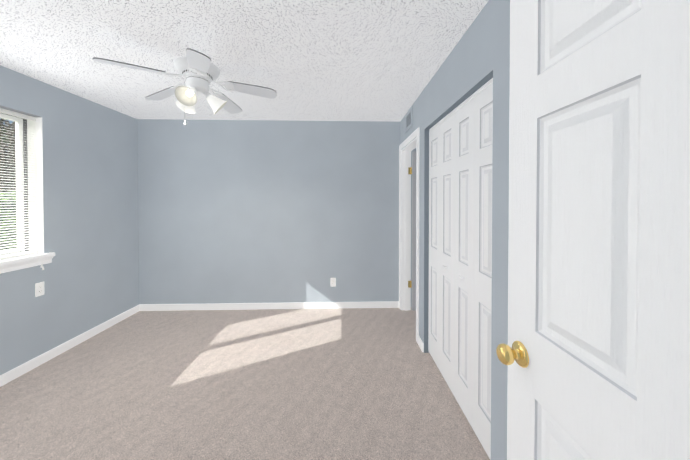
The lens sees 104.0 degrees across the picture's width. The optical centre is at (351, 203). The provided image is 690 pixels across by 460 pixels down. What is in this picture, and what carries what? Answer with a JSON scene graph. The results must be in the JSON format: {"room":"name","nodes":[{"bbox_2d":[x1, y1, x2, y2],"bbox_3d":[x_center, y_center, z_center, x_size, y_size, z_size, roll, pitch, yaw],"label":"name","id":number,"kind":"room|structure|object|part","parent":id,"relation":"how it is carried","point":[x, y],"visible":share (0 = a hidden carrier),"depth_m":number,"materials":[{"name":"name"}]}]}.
{"room":"empty bedroom","nodes":[
{"label":"empty bedroom","id":0,"kind":"room"},
{"bbox_2d":[0,65,138,374],"bbox_3d":[-2.787,0.169,2.321,0.180,2.457,2.263,0,1,-2],"label":"wall","id":1,"kind":"structure","parent":0,"point":[90,192],"depth_m":2.63,"materials":[{"name":"paint"}]},
{"bbox_2d":[0,105,43,269],"bbox_3d":[-2.743,-0.083,1.773,0.232,1.327,1.170,0,1,-2],"label":"window","id":2,"kind":"structure","parent":1,"relation":"in","point":[33,205],"depth_m":2.32,"materials":[{"name":"white"}]},
{"bbox_3d":[-2.827,-0.150,1.770,0.004,1.141,1.118,0,1,-2],"label":"glass","id":3,"kind":"part","parent":2,"relation":"part of","materials":[{"name":"clear glass"}]},
{"bbox_3d":[-2.827,-0.150,1.770,0.028,1.141,1.118,0,1,-2],"label":"window sash","id":4,"kind":"part","parent":2,"relation":"part of","materials":[{"name":"white plastic"}]},
{"bbox_3d":[-2.826,-0.150,1.770,0.050,1.193,1.170,0,1,-2],"label":"frame","id":5,"kind":"part","parent":2,"relation":"part of","materials":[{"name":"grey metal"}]},
{"bbox_2d":[0,252,54,273],"bbox_3d":[-2.720,0.493,1.781,0.162,0.092,1.290,0,1,-2],"label":"window sill","id":6,"kind":"structure","parent":1,"relation":"on","point":[18,263],"depth_m":2.20,"materials":[{"name":"white wood"}]},
{"bbox_2d":[35,281,43,296],"bbox_3d":[-2.693,0.742,2.330,0.007,0.115,0.070,0,1,-2],"label":"electrical outlet","id":7,"kind":"object","parent":1,"relation":"attached to","point":[39,289],"visible":1,"depth_m":2.32,"materials":[{"name":"white plastic"}]},
{"bbox_2d":[0,304,139,386],"bbox_3d":[-2.668,1.363,1.644,0.013,0.085,3.653,0,1,-2],"label":"baseboard","id":8,"kind":"structure","parent":1,"relation":"attached to","point":[20,370],"depth_m":2.50,"materials":[{"name":"white wood"}]},
{"bbox_2d":[0,0,488,121],"bbox_3d":[-0.218,-1.112,1.693,5.275,0.120,4.013,0,1,-2],"label":"ceiling","id":9,"kind":"structure","parent":0,"point":[344,60],"depth_m":1.85,"materials":[{"name":"white paint"}]},
{"bbox_2d":[92,48,276,126],"bbox_3d":[-1.171,-0.821,2.116,1.125,0.472,1.118,0,1,-2],"label":"fan","id":10,"kind":"object","parent":9,"relation":"hanging from","point":[199,71],"visible":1,"depth_m":2.05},
{"bbox_2d":[0,307,489,459],"bbox_3d":[-0.218,1.465,1.723,5.275,0.120,4.013,0,1,-2],"label":"floor","id":11,"kind":"structure","parent":0,"point":[324,384],"depth_m":1.98,"materials":[{"name":"carpet"}]},
{"bbox_2d":[496,0,689,459],"bbox_3d":[0.497,0.383,0.399,0.158,2.050,0.814,0,1,-2],"label":"entry door","id":12,"kind":"structure","parent":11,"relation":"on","point":[594,354],"depth_m":0.52,"materials":[{"name":"white painted wood"}]},
{"bbox_3d":[0.485,0.416,0.759,0.158,0.066,0.094,0,1,-2],"label":"knob","id":13,"kind":"part","parent":12,"relation":"part of","materials":[{"name":"gold metal"}]},
{"bbox_2d":[137,119,415,306],"bbox_3d":[-0.279,0.153,3.623,5.275,2.457,0.180,0,1,-2],"label":"wall","id":14,"kind":"structure","parent":0,"point":[252,211],"depth_m":3.51,"materials":[{"name":"paint"}]},
{"bbox_2d":[140,301,398,310],"bbox_3d":[-1.039,1.341,3.517,3.362,0.085,0.013,0,1,-2],"label":"baseboard","id":15,"kind":"structure","parent":14,"relation":"attached to","point":[258,306],"depth_m":3.51,"materials":[{"name":"white wood"}]},
{"bbox_2d":[330,278,335,286],"bbox_3d":[-0.242,1.037,3.541,0.070,0.115,0.007,0,1,-2],"label":"electrical outlet","id":16,"kind":"object","parent":14,"relation":"attached to","point":[332,282],"visible":1,"depth_m":3.54,"materials":[{"name":"white plastic"}]},
{"bbox_2d":[418,88,428,352],"bbox_3d":[0.731,0.165,2.615,0.120,2.457,0.223,0,1,-2],"label":"wall pillar","id":17,"kind":"structure","parent":0,"point":[421,108],"depth_m":2.59,"materials":[{"name":"paint"}]},
{"bbox_2d":[401,0,509,459],"bbox_3d":[0.760,0.176,1.700,0.120,2.457,3.575,0,1,-2],"label":"wall","id":18,"kind":"structure","parent":0,"point":[500,161],"depth_m":1.33,"materials":[{"name":"paint"}]},
{"bbox_2d":[405,106,412,132],"bbox_3d":[0.649,-0.944,3.061,0.014,0.205,0.310,0,1,-2],"label":"air vent","id":19,"kind":"object","parent":18,"relation":"in","point":[409,120],"visible":1,"depth_m":3.04,"materials":[{"name":"metal"}]},
{"bbox_2d":[399,127,419,342],"bbox_3d":[0.715,0.318,3.109,0.152,2.140,0.900,0,1,-2],"label":"door frame","id":20,"kind":"structure","parent":18,"relation":"attached to","point":[404,228],"depth_m":3.46,"materials":[{"name":"white wood"}]},
{"bbox_3d":[0.634,0.313,3.524,0.016,2.140,0.065,0,1,-2],"label":"casing","id":21,"kind":"part","parent":20,"relation":"part of","materials":[{"name":"white wood"}]},
{"bbox_3d":[0.661,0.323,2.689,0.016,2.140,0.065,0,1,-2],"label":"casing","id":22,"kind":"part","parent":20,"relation":"part of","materials":[{"name":"white wood"}]},
{"bbox_2d":[408,151,415,310],"bbox_3d":[1.113,0.357,3.465,0.766,2.030,0.039,0,1,-2],"label":"bathroom door","id":23,"kind":"structure","parent":18,"relation":"in","point":[412,171],"depth_m":3.44,"materials":[{"name":"grey wood"}]},
{"bbox_2d":[418,335,422,350],"bbox_3d":[0.666,1.352,2.594,0.013,0.085,0.154,0,1,-2],"label":"baseboard","id":24,"kind":"structure","parent":18,"relation":"attached to","point":[420,342],"depth_m":2.60,"materials":[{"name":"white wood"}]},
{"bbox_2d":[428,123,440,369],"bbox_3d":[0.736,0.362,2.357,0.030,2.030,0.290,0,1,-2],"label":"closet door leaf","id":25,"kind":"structure","parent":18,"relation":"in","point":[434,250],"depth_m":2.35,"materials":[{"name":"white wood"}]},
{"bbox_2d":[440,112,454,394],"bbox_3d":[0.746,0.365,2.066,0.030,2.030,0.286,0,1,-2],"label":"closet door leaf","id":26,"kind":"structure","parent":18,"relation":"in","point":[447,220],"depth_m":2.06,"materials":[{"name":"white wood"}]},
{"bbox_2d":[442,265,463,279],"bbox_3d":[0.719,0.492,1.925,0.032,0.031,0.314,0,1,-2],"label":"pulls","id":27,"kind":"object","parent":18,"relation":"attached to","point":[459,276],"visible":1,"depth_m":1.78,"materials":[{"name":"white"}]},
{"bbox_2d":[424,70,492,352],"bbox_3d":[0.729,0.362,1.936,0.072,2.080,1.139,0,1,-2],"label":"door frame","id":28,"kind":"structure","parent":18,"relation":"in","point":[479,84],"depth_m":2.50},
{"bbox_2d":[429,78,492,131],"bbox_3d":[0.750,-0.662,1.925,0.026,0.029,1.131,0,1,-2],"label":"track","id":29,"kind":"object","parent":18,"relation":"attached to","point":[483,87],"visible":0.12,"depth_m":1.76,"materials":[{"name":"white metal"}]},
{"bbox_2d":[454,98,473,427],"bbox_3d":[0.754,0.369,1.784,0.030,2.030,0.274,0,1,-2],"label":"closet door leaf","id":30,"kind":"structure","parent":18,"relation":"in","point":[464,251],"depth_m":1.77,"materials":[{"name":"white wood"}]},
{"bbox_2d":[473,83,492,459],"bbox_3d":[0.763,0.372,1.508,0.030,2.030,0.272,0,1,-2],"label":"closet door leaf","id":31,"kind":"structure","parent":18,"relation":"in","point":[483,154],"depth_m":1.54,"materials":[{"name":"white wood"}]},
{"label":"outside","id":32,"kind":"structure","parent":0,"visible":0},
{"bbox_2d":[0,118,16,249],"bbox_3d":[-21.682,-2.102,9.216,37.112,8.034,60.000,0,1,-2],"label":"garden","id":33,"kind":"object","parent":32,"point":[6,157],"depth_m":6.55,"materials":[{"name":"green plant"}]}
]}

